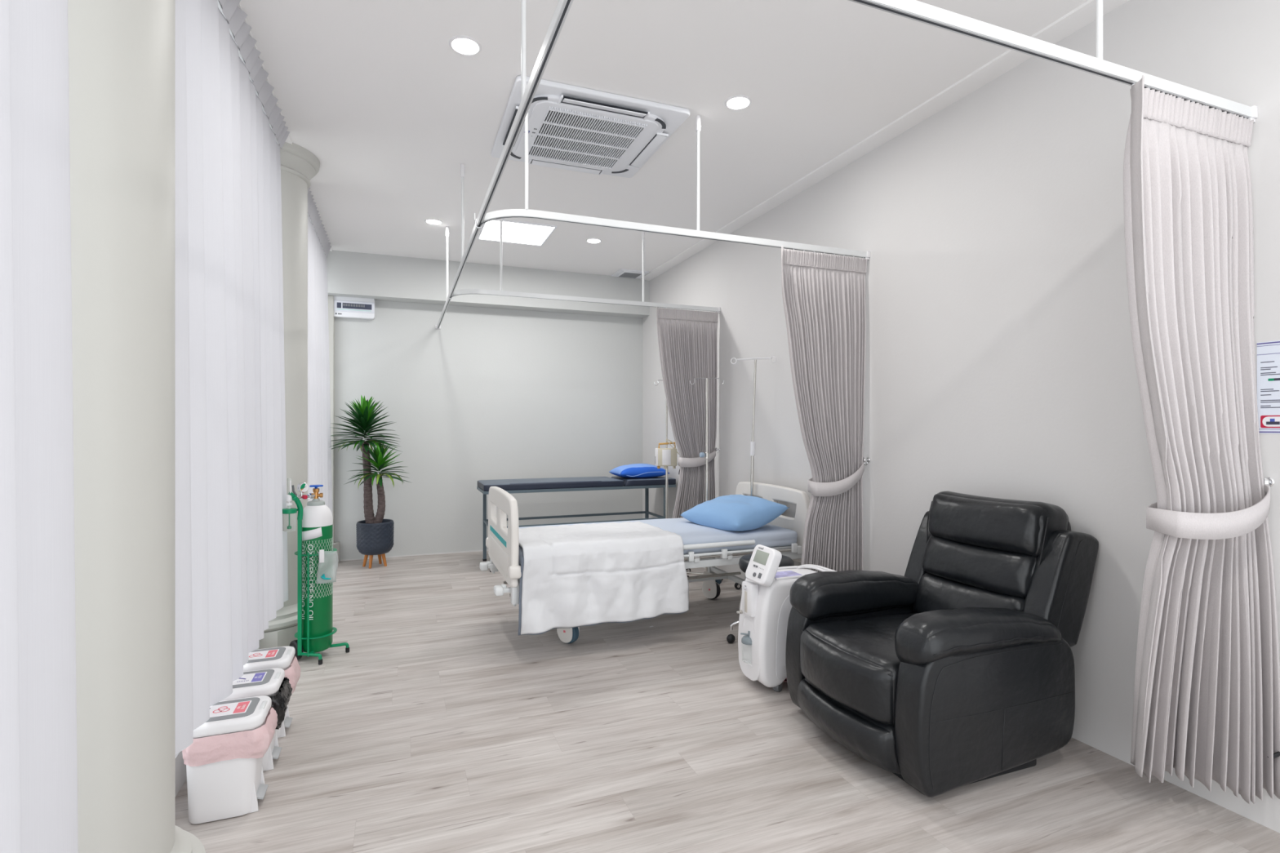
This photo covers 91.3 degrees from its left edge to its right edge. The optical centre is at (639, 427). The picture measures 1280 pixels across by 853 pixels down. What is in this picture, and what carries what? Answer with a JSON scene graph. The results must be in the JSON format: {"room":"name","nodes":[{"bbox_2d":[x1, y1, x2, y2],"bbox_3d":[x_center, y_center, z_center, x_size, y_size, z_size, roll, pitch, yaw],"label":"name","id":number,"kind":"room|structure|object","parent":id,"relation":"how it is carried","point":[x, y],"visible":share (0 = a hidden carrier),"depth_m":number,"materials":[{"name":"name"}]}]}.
{"room":"hospital room","nodes":[
{"label":"hospital room","id":0,"kind":"room"},
{"bbox_2d":[67,0,205,852],"bbox_3d":[-1.449,-0.191,1.531,0.644,3.082,0.644,0,0,-21],"label":"column","id":1,"kind":"structure","parent":0,"point":[122,53],"depth_m":1.46,"materials":[{"name":"grey paint"}]},
{"bbox_2d":[175,640,260,795],"bbox_3d":[-1.805,-0.192,2.358,0.150,3.083,8.300,0,0,-21],"label":"wall","id":2,"kind":"structure","parent":0,"point":[180,768],"depth_m":2.33,"materials":[{"name":"paint"}]},
{"bbox_2d":[237,2,332,251],"bbox_3d":[-1.621,-1.727,2.309,0.158,0.012,8.077,0,0,-21],"label":"trim","id":3,"kind":"structure","parent":2,"relation":"attached to","point":[288,140],"depth_m":3.12,"materials":[{"name":"white paint"}]},
{"bbox_2d":[0,0,78,852],"bbox_3d":[-1.007,-0.336,0.884,0.079,2.772,0.935,0,0,-21],"label":"sheer curtain","id":4,"kind":"object","parent":3,"relation":"hanging from","point":[38,763],"visible":1,"depth_m":1.18,"materials":[{"name":"white fabric"}]},
{"bbox_2d":[175,0,289,754],"bbox_3d":[-1.731,-0.361,2.757,0.077,2.722,1.910,0,0,-21],"label":"sheer curtain","id":5,"kind":"object","parent":3,"relation":"hanging from","point":[232,567],"visible":0.96,"depth_m":2.33,"materials":[{"name":"white fabric"}]},
{"bbox_2d":[307,186,332,512],"bbox_3d":[-2.663,-0.361,5.173,0.084,2.722,1.670,0,0,-21],"label":"sheer curtain","id":6,"kind":"object","parent":3,"relation":"hanging from","point":[319,442],"visible":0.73,"depth_m":5.16,"materials":[{"name":"white fabric"}]},
{"bbox_2d":[260,142,319,648],"bbox_3d":[-2.389,-0.191,3.966,0.644,3.082,0.644,0,0,-21],"label":"column","id":7,"kind":"structure","parent":0,"point":[299,165],"depth_m":3.89,"materials":[{"name":"grey paint"}]},
{"bbox_2d":[334,300,642,560],"bbox_3d":[-1.696,-0.192,6.929,3.646,3.083,0.150,0,0,-21],"label":"wall","id":8,"kind":"structure","parent":0,"point":[489,393],"depth_m":6.82,"materials":[{"name":"paint"}]},
{"bbox_2d":[328,295,339,562],"bbox_3d":[-3.104,0.018,6.220,0.208,2.663,0.160,0,0,-21],"label":"trim","id":9,"kind":"structure","parent":8,"relation":"attached to","point":[331,298],"depth_m":6.22,"materials":[{"name":"grey paint"}]},
{"bbox_2d":[333,296,374,319],"bbox_3d":[-2.905,-1.215,6.337,0.405,0.212,0.084,0,0,-21],"label":"board","id":10,"kind":"object","parent":8,"relation":"attached to","point":[356,308],"visible":0.9,"depth_m":6.31,"materials":[{"name":"white plastic"}]},
{"bbox_2d":[340,549,488,560],"bbox_3d":[-1.500,1.344,6.921,3.286,0.012,0.006,0,0,-21],"label":"baseboard","id":11,"kind":"structure","parent":8,"relation":"attached to","point":[486,549],"depth_m":6.60,"materials":[{"name":"paint"}]},
{"bbox_2d":[326,249,649,318],"bbox_3d":[-1.629,-1.523,6.755,3.646,0.420,0.223,0,0,-21],"label":"ceiling beam","id":12,"kind":"structure","parent":8,"relation":"attached to","point":[385,277],"depth_m":6.61,"materials":[{"name":"white paint"}]},
{"bbox_2d":[240,0,1088,275],"bbox_3d":[-0.132,-1.783,3.084,3.796,0.100,8.450,0,0,-21],"label":"ceiling","id":13,"kind":"structure","parent":0,"point":[390,113],"depth_m":3.23,"materials":[{"name":"white paint"}]},
{"bbox_2d":[424,218,442,224],"bbox_3d":[-1.733,-1.730,5.259,0.144,0.007,0.144,0,0,-21],"label":"recessed light","id":14,"kind":"object","parent":13,"relation":"in","point":[433,221],"visible":1,"depth_m":5.25,"materials":[{"name":"white plastic"}]},
{"bbox_2d":[448,35,481,54],"bbox_3d":[-0.791,-1.730,2.835,0.144,0.007,0.144,0,0,-21],"label":"recessed light","id":15,"kind":"object","parent":13,"relation":"in","point":[462,44],"visible":1,"depth_m":2.83,"materials":[{"name":"white plastic"}]},
{"bbox_2d":[476,218,556,245],"bbox_3d":[-1.101,-1.727,5.546,0.600,0.012,0.600,0,0,-21],"label":"light panel","id":16,"kind":"object","parent":13,"relation":"attached to","point":[513,231],"visible":0.83,"depth_m":5.53,"materials":[{"name":"white plastic"}]},
{"bbox_2d":[435,217,720,328],"bbox_3d":[-0.723,-1.389,6.179,2.370,0.688,1.950,0,0,-21],"label":"rail","id":17,"kind":"object","parent":13,"relation":"hanging from","point":[465,291],"visible":0.91,"depth_m":5.31,"materials":[{"name":"white metal"}]},
{"bbox_2d":[641,231,644,238],"bbox_3d":[0.029,-1.690,5.444,0.027,0.085,0.027,0,0,26],"label":"socket","id":18,"kind":"object","parent":17,"relation":"attached to","point":[642,232],"depth_m":5.43,"materials":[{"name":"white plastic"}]},
{"bbox_2d":[656,306,718,560],"bbox_3d":[0.415,0.092,5.608,0.625,2.301,0.177,0,0,-17],"label":"privacy curtain","id":19,"kind":"object","parent":17,"relation":"hanging from","point":[687,340],"visible":0.8,"depth_m":5.60,"materials":[{"name":"grey fabric"}]},
{"bbox_2d":[491,75,689,177],"bbox_3d":[-0.331,-1.697,3.675,0.948,0.072,0.948,0,0,-21],"label":"air conditioner","id":20,"kind":"object","parent":13,"relation":"attached to","point":[571,127],"visible":0.89,"depth_m":3.52,"materials":[{"name":"white plastic"},{"name":"dark grey plastic"}]},
{"bbox_2d":[510,151,521,159],"bbox_3d":[-0.780,-1.688,3.874,0.038,0.004,0.125,0,0,24],"label":"vent","id":21,"kind":"object","parent":20,"relation":"attached to","point":[516,154],"depth_m":3.87,"materials":[{"name":"grey plastic"}]},
{"bbox_2d":[531,97,547,102],"bbox_3d":[-0.530,-1.688,3.225,0.125,0.004,0.038,0,0,24],"label":"vent","id":22,"kind":"object","parent":20,"relation":"attached to","point":[535,100],"depth_m":3.23,"materials":[{"name":"grey plastic"}]},
{"bbox_2d":[528,106,647,169],"bbox_3d":[-0.331,-1.677,3.667,0.549,0.010,0.637,0,0,-21],"label":"grille","id":23,"kind":"object","parent":20,"relation":"attached to","point":[565,135],"depth_m":3.61,"materials":[{"name":"white plastic"}]},
{"bbox_2d":[611,168,628,173],"bbox_3d":[-0.131,-1.688,4.124,0.125,0.004,0.038,0,0,24],"label":"vent","id":24,"kind":"object","parent":20,"relation":"attached to","point":[613,171],"depth_m":4.11,"materials":[{"name":"grey plastic"}]},
{"bbox_2d":[654,118,666,128],"bbox_3d":[0.119,-1.688,3.475,0.038,0.004,0.125,0,0,24],"label":"vent","id":25,"kind":"object","parent":20,"relation":"attached to","point":[660,123],"depth_m":3.48,"materials":[{"name":"grey plastic"}]},
{"bbox_2d":[586,238,601,243],"bbox_3d":[-0.428,-1.730,5.795,0.144,0.007,0.144,0,0,-21],"label":"recessed light","id":26,"kind":"object","parent":13,"relation":"in","point":[588,240],"visible":1,"depth_m":5.78,"materials":[{"name":"white plastic"}]},
{"bbox_2d":[611,268,648,279],"bbox_3d":[-0.110,-1.722,7.032,0.340,0.022,0.330,0,0,-21],"label":"ceiling vent","id":27,"kind":"object","parent":13,"relation":"in","point":[622,273],"visible":0.91,"depth_m":6.97,"materials":[{"name":"white"}]},
{"bbox_2d":[619,272,641,278],"bbox_3d":[-0.111,-1.712,7.035,0.200,0.003,0.206,0,0,-21],"label":"grille","id":28,"kind":"object","parent":27,"relation":"attached to","point":[633,275],"depth_m":7.01,"materials":[{"name":"grey metal"}]},
{"bbox_2d":[447,111,870,298],"bbox_3d":[-0.073,-1.389,4.503,2.364,0.688,2.231,0,0,-21],"label":"rail","id":29,"kind":"object","parent":13,"relation":"hanging from","point":[508,213],"visible":0.86,"depth_m":3.47,"materials":[{"name":"white metal"}]},
{"bbox_2d":[460,163,465,177],"bbox_3d":[-1.167,-1.690,4.116,0.027,0.085,0.027,0,0,22],"label":"socket","id":30,"kind":"object","parent":29,"relation":"attached to","point":[462,166],"depth_m":4.11,"materials":[{"name":"white plastic"}]},
{"bbox_2d":[695,115,701,131],"bbox_3d":[0.324,-1.690,3.480,0.027,0.085,0.027,0,0,22],"label":"socket","id":31,"kind":"object","parent":29,"relation":"attached to","point":[698,126],"depth_m":3.47,"materials":[{"name":"white plastic"}]},
{"bbox_2d":[781,246,867,572],"bbox_3d":[1.093,0.091,3.809,0.653,2.301,0.219,0,0,-21],"label":"privacy curtain","id":32,"kind":"object","parent":29,"relation":"hanging from","point":[824,295],"visible":0.88,"depth_m":3.80,"materials":[{"name":"grey fabric"}]},
{"bbox_2d":[724,94,751,109],"bbox_3d":[0.522,-1.730,3.332,0.144,0.007,0.144,0,0,-21],"label":"recessed light","id":33,"kind":"object","parent":13,"relation":"in","point":[739,101],"visible":1,"depth_m":3.32,"materials":[{"name":"white plastic"}]},
{"bbox_2d":[474,0,1257,229],"bbox_3d":[0.615,-1.389,2.723,2.364,0.688,2.173,0,0,-21],"label":"rail","id":34,"kind":"object","parent":13,"relation":"hanging from","point":[914,10],"visible":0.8,"depth_m":1.84,"materials":[{"name":"white metal"}]},
{"bbox_2d":[1123,75,1279,804],"bbox_3d":[1.764,0.086,2.080,0.668,2.291,0.320,0,0,-21],"label":"privacy curtain","id":35,"kind":"object","parent":34,"relation":"hanging from","point":[1206,701],"visible":1,"depth_m":2.05,"materials":[{"name":"grey fabric"}]},
{"bbox_2d":[175,551,1279,852],"bbox_3d":[-0.132,1.400,3.084,3.796,0.100,8.450,0,0,-21],"label":"floor","id":36,"kind":"structure","parent":0,"point":[442,727],"depth_m":2.49,"materials":[{"name":"grey wood"}]},
{"bbox_2d":[186,695,271,824],"bbox_3d":[-1.460,1.176,2.229,0.236,0.349,0.215,0,0,-21],"label":"pedal bin","id":37,"kind":"object","parent":36,"relation":"on","point":[228,788],"visible":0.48,"depth_m":2.15,"materials":[{"name":"white plastic"}]},
{"bbox_2d":[182,706,277,766],"bbox_3d":[-1.455,1.109,2.231,0.270,0.128,0.232,0,0,-21],"label":"liner","id":38,"kind":"object","parent":37,"relation":"in","point":[254,744],"visible":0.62,"depth_m":2.14,"materials":[{"name":"pink plastic"}]},
{"bbox_2d":[221,667,284,771],"bbox_3d":[-1.564,1.175,2.499,0.236,0.351,0.215,0,0,-21],"label":"pedal bin","id":39,"kind":"object","parent":36,"relation":"on","point":[267,682],"visible":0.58,"depth_m":2.46,"materials":[{"name":"white plastic"}]},
{"bbox_2d":[269,677,292,729],"bbox_3d":[-1.561,1.122,2.501,0.285,0.155,0.238,0,0,-21],"label":"liner","id":40,"kind":"object","parent":39,"relation":"hanging from","point":[280,702],"visible":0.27,"depth_m":2.47,"materials":[{"name":"black plastic"}]},
{"bbox_2d":[243,646,294,737],"bbox_3d":[-1.665,1.176,2.761,0.236,0.349,0.215,0,0,-21],"label":"pedal bin","id":41,"kind":"object","parent":36,"relation":"on","point":[282,657],"visible":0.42,"depth_m":2.73,"materials":[{"name":"white plastic"}]},
{"bbox_2d":[284,655,300,693],"bbox_3d":[-1.659,1.127,2.764,0.270,0.164,0.234,0,0,-21],"label":"liner","id":42,"kind":"object","parent":41,"relation":"hanging from","point":[293,673],"visible":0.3,"depth_m":2.76,"materials":[{"name":"pink plastic"}]},
{"bbox_2d":[288,492,349,665],"bbox_3d":[-1.910,0.858,3.676,0.261,0.984,0.278,0,0,18],"label":"trolley","id":43,"kind":"object","parent":36,"relation":"on","point":[296,644],"visible":0.76,"depth_m":3.60,"materials":[{"name":"green metal"}]},
{"bbox_2d":[302,484,333,653],"bbox_3d":[-1.919,0.828,3.708,0.181,0.974,0.182,0,0,-21],"label":"cylinder","id":44,"kind":"object","parent":43,"relation":"on","point":[317,518],"visible":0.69,"depth_m":3.63,"materials":[{"name":"green metal"}]},
{"bbox_2d":[282,478,315,531],"bbox_3d":[-1.970,0.438,3.615,0.076,0.300,0.189,0,0,29],"label":"oxygen regulator","id":45,"kind":"object","parent":44,"relation":"attached to","point":[289,514],"visible":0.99,"depth_m":3.56,"materials":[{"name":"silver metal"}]},
{"bbox_2d":[282,507,297,531],"bbox_3d":[-1.990,0.525,3.575,0.098,0.126,0.089,0,0,-21],"label":"bottle","id":46,"kind":"object","parent":45,"relation":"on","point":[289,514],"depth_m":3.54,"materials":[{"name":"clear plastic"}]},
{"bbox_2d":[316,549,337,583],"bbox_3d":[-1.816,0.808,3.643,0.029,0.205,0.121,0,0,44],"label":"plastic bag","id":47,"kind":"object","parent":43,"relation":"attached to","point":[327,560],"visible":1,"depth_m":3.64,"materials":[{"name":"white"}]},
{"bbox_2d":[328,395,412,568],"bbox_3d":[-2.630,0.515,6.075,0.795,1.676,0.718,0,0,-21],"label":"yucca","id":48,"kind":"object","parent":36,"relation":"on","point":[375,535],"visible":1,"depth_m":6.03,"materials":[{"name":"green plant"}]},
{"bbox_2d":[355,519,394,555],"bbox_3d":[-2.580,1.069,6.100,0.342,0.311,0.342,0,0,-21],"label":"pot","id":49,"kind":"object","parent":48,"relation":"attached to","point":[374,536],"depth_m":5.97,"materials":[{"name":"grey ceramic"}]},
{"bbox_2d":[476,475,675,572],"bbox_3d":[-0.637,0.938,6.428,1.962,0.825,0.556,0,0,-21],"label":"examination table","id":50,"kind":"object","parent":36,"relation":"on","point":[615,482],"visible":0.83,"depth_m":6.30,"materials":[{"name":"black leather"}]},
{"bbox_2d":[477,476,623,491],"bbox_3d":[-0.903,0.564,6.324,1.385,0.078,0.550,0,0,-21],"label":"cushion","id":51,"kind":"object","parent":50,"relation":"on","point":[582,483],"depth_m":6.14,"materials":[{"name":"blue leather"}]},
{"bbox_2d":[608,463,669,478],"bbox_3d":[-0.010,0.461,6.635,0.540,0.155,0.432,0,0,-21],"label":"pillow","id":52,"kind":"object","parent":50,"relation":"on","point":[634,470],"visible":0.91,"depth_m":6.49,"materials":[{"name":"blue fabric"}]},
{"bbox_2d":[611,475,675,486],"bbox_3d":[0.015,0.564,6.679,0.565,0.074,0.550,0,0,-21],"label":"cushion","id":53,"kind":"object","parent":50,"relation":"on","point":[657,481],"depth_m":6.44,"materials":[{"name":"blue leather"}]},
{"bbox_2d":[480,481,809,643],"bbox_3d":[0.018,0.875,4.386,2.152,0.949,1.044,0,0,-21],"label":"hospital bed","id":54,"kind":"object","parent":36,"relation":"on","point":[502,542],"visible":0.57,"depth_m":4.13,"materials":[{"name":"white plastic"}]},
{"bbox_2d":[519,517,797,565],"bbox_3d":[0.039,0.768,4.396,1.930,0.116,0.899,0,0,-21],"label":"mattress","id":55,"kind":"object","parent":54,"relation":"on","point":[769,535],"visible":0.36,"depth_m":4.25,"materials":[{"name":"blue fabric"}]},
{"bbox_2d":[518,521,688,635],"bbox_3d":[-0.315,0.930,4.047,1.080,0.520,0.752,0,0,-21],"label":"comforter","id":56,"kind":"object","parent":55,"relation":"on","point":[593,574],"visible":0.98,"depth_m":3.74,"materials":[{"name":"white fabric"}]},
{"bbox_2d":[679,494,789,531],"bbox_3d":[0.672,0.615,4.546,0.471,0.235,0.680,0,0,-31],"label":"pillow","id":57,"kind":"object","parent":55,"relation":"on","point":[731,513],"visible":0.98,"depth_m":4.36,"materials":[{"name":"blue fabric"}]},
{"bbox_2d":[730,355,776,496],"bbox_3d":[0.890,0.150,4.896,0.359,1.401,0.057,0,0,22],"label":"pole","id":58,"kind":"object","parent":54,"relation":"attached to","point":[753,442],"visible":0.83,"depth_m":4.89,"materials":[{"name":"silver metal"}]},
{"bbox_2d":[653,379,690,571],"bbox_3d":[0.277,0.448,5.979,0.523,1.804,0.507,0,0,-21],"label":"stand","id":59,"kind":"object","parent":36,"relation":"on","point":[666,469],"visible":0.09,"depth_m":5.95,"materials":[{"name":"silver metal"}]},
{"bbox_2d":[654,439,679,474],"bbox_3d":[0.268,0.273,5.891,0.250,0.335,0.144,0,0,-3],"label":"pump","id":60,"kind":"object","parent":59,"relation":"attached to","point":[665,457],"visible":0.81,"depth_m":5.84,"materials":[{"name":"beige plastic"}]},
{"bbox_2d":[686,377,741,589],"bbox_3d":[0.555,0.466,5.271,0.515,1.768,0.509,0,0,-21],"label":"stand","id":61,"kind":"object","parent":36,"relation":"on","point":[737,586],"visible":0.34,"depth_m":5.27,"materials":[{"name":"silver metal"}]},
{"bbox_2d":[726,553,794,643],"bbox_3d":[0.795,1.076,3.895,0.462,0.548,0.457,0,0,-21],"label":"stool","id":62,"kind":"object","parent":36,"relation":"on","point":[744,562],"visible":0.17,"depth_m":3.85,"materials":[{"name":"black plastic"}]},
{"bbox_2d":[736,544,835,692],"bbox_3d":[0.796,0.980,3.321,0.557,0.740,0.293,0,0,-21],"label":"oxygen concentrator","id":63,"kind":"object","parent":36,"relation":"on","point":[766,606],"visible":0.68,"depth_m":3.18,"materials":[{"name":"white plastic"}]},
{"bbox_2d":[742,643,751,663],"bbox_3d":[0.565,1.165,3.252,0.072,0.100,0.072,0,0,-21],"label":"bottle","id":64,"kind":"object","parent":63,"relation":"on","point":[746,647],"depth_m":3.22,"materials":[{"name":"white plastic"}]},
{"bbox_2d":[785,491,1098,797],"bbox_3d":[1.264,0.833,2.749,1.089,1.035,0.891,0,0,-21],"label":"recliner armchair","id":65,"kind":"object","parent":36,"relation":"on","point":[957,670],"visible":1,"depth_m":2.47,"materials":[{"name":"black leather"}]},
{"bbox_2d":[912,573,1025,613],"bbox_3d":[1.544,0.847,2.857,0.303,0.283,0.578,0,0,-21],"label":"cushion","id":66,"kind":"object","parent":65,"relation":"on","point":[931,591],"depth_m":2.85,"materials":[{"name":"black leather"}]},
{"bbox_2d":[922,536,1036,599],"bbox_3d":[1.599,0.652,2.878,0.297,0.251,0.578,0,0,-21],"label":"cushion","id":67,"kind":"object","parent":65,"relation":"on","point":[956,566],"depth_m":2.77,"materials":[{"name":"black leather"}]},
{"bbox_2d":[642,0,1279,833],"bbox_3d":[1.555,-0.192,3.736,0.120,3.083,8.450,0,0,-21],"label":"wall","id":68,"kind":"structure","parent":0,"point":[1000,363],"depth_m":3.00,"materials":[{"name":"paint"}]},
{"bbox_2d":[862,457,870,462],"bbox_3d":[1.404,0.201,3.897,0.045,0.034,0.032,0,0,-21],"label":"hook","id":69,"kind":"object","parent":68,"relation":"attached to","point":[864,460],"visible":0.98,"depth_m":3.89,"materials":[{"name":"silver metal"}]},
{"bbox_2d":[640,0,1128,280],"bbox_3d":[1.508,-1.724,3.518,0.124,0.018,8.077,0,0,-21],"label":"trim","id":70,"kind":"structure","parent":68,"relation":"attached to","point":[1085,14],"depth_m":3.44,"materials":[{"name":"white paint"}]},
{"bbox_2d":[1257,340,1279,433],"bbox_3d":[2.188,-0.135,1.925,0.003,0.310,0.455,0,0,-21],"label":"poster","id":71,"kind":"object","parent":68,"relation":"attached to","point":[1268,353],"visible":0.95,"depth_m":2.11,"materials":[{"name":"white paper"}]},
{"bbox_2d":[1260,415,1279,427],"bbox_3d":[2.122,-0.020,2.095,0.001,0.042,0.070,0,0,-21],"label":"picture","id":72,"kind":"object","parent":71,"relation":"attached to","point":[1266,421],"depth_m":2.10,"materials":[{"name":"paper"}]},
{"bbox_2d":[1267,377,1279,381],"bbox_3d":[2.124,-0.161,2.090,0.001,0.008,0.040,0,0,-21],"label":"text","id":73,"kind":"object","parent":71,"relation":"attached to","point":[1268,379],"depth_m":2.09},
{"bbox_2d":[1263,477,1274,486],"bbox_3d":[2.098,0.183,2.101,0.045,0.034,0.032,0,0,-21],"label":"hook","id":74,"kind":"object","parent":68,"relation":"attached to","point":[1267,481],"visible":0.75,"depth_m":2.09,"materials":[{"name":"silver metal"}]},
{"bbox_2d":[1267,751,1279,759],"bbox_3d":[2.108,1.049,2.028,0.108,0.087,0.023,0,0,42],"label":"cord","id":75,"kind":"object","parent":68,"relation":"attached to","point":[1277,754],"visible":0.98,"depth_m":2.05,"materials":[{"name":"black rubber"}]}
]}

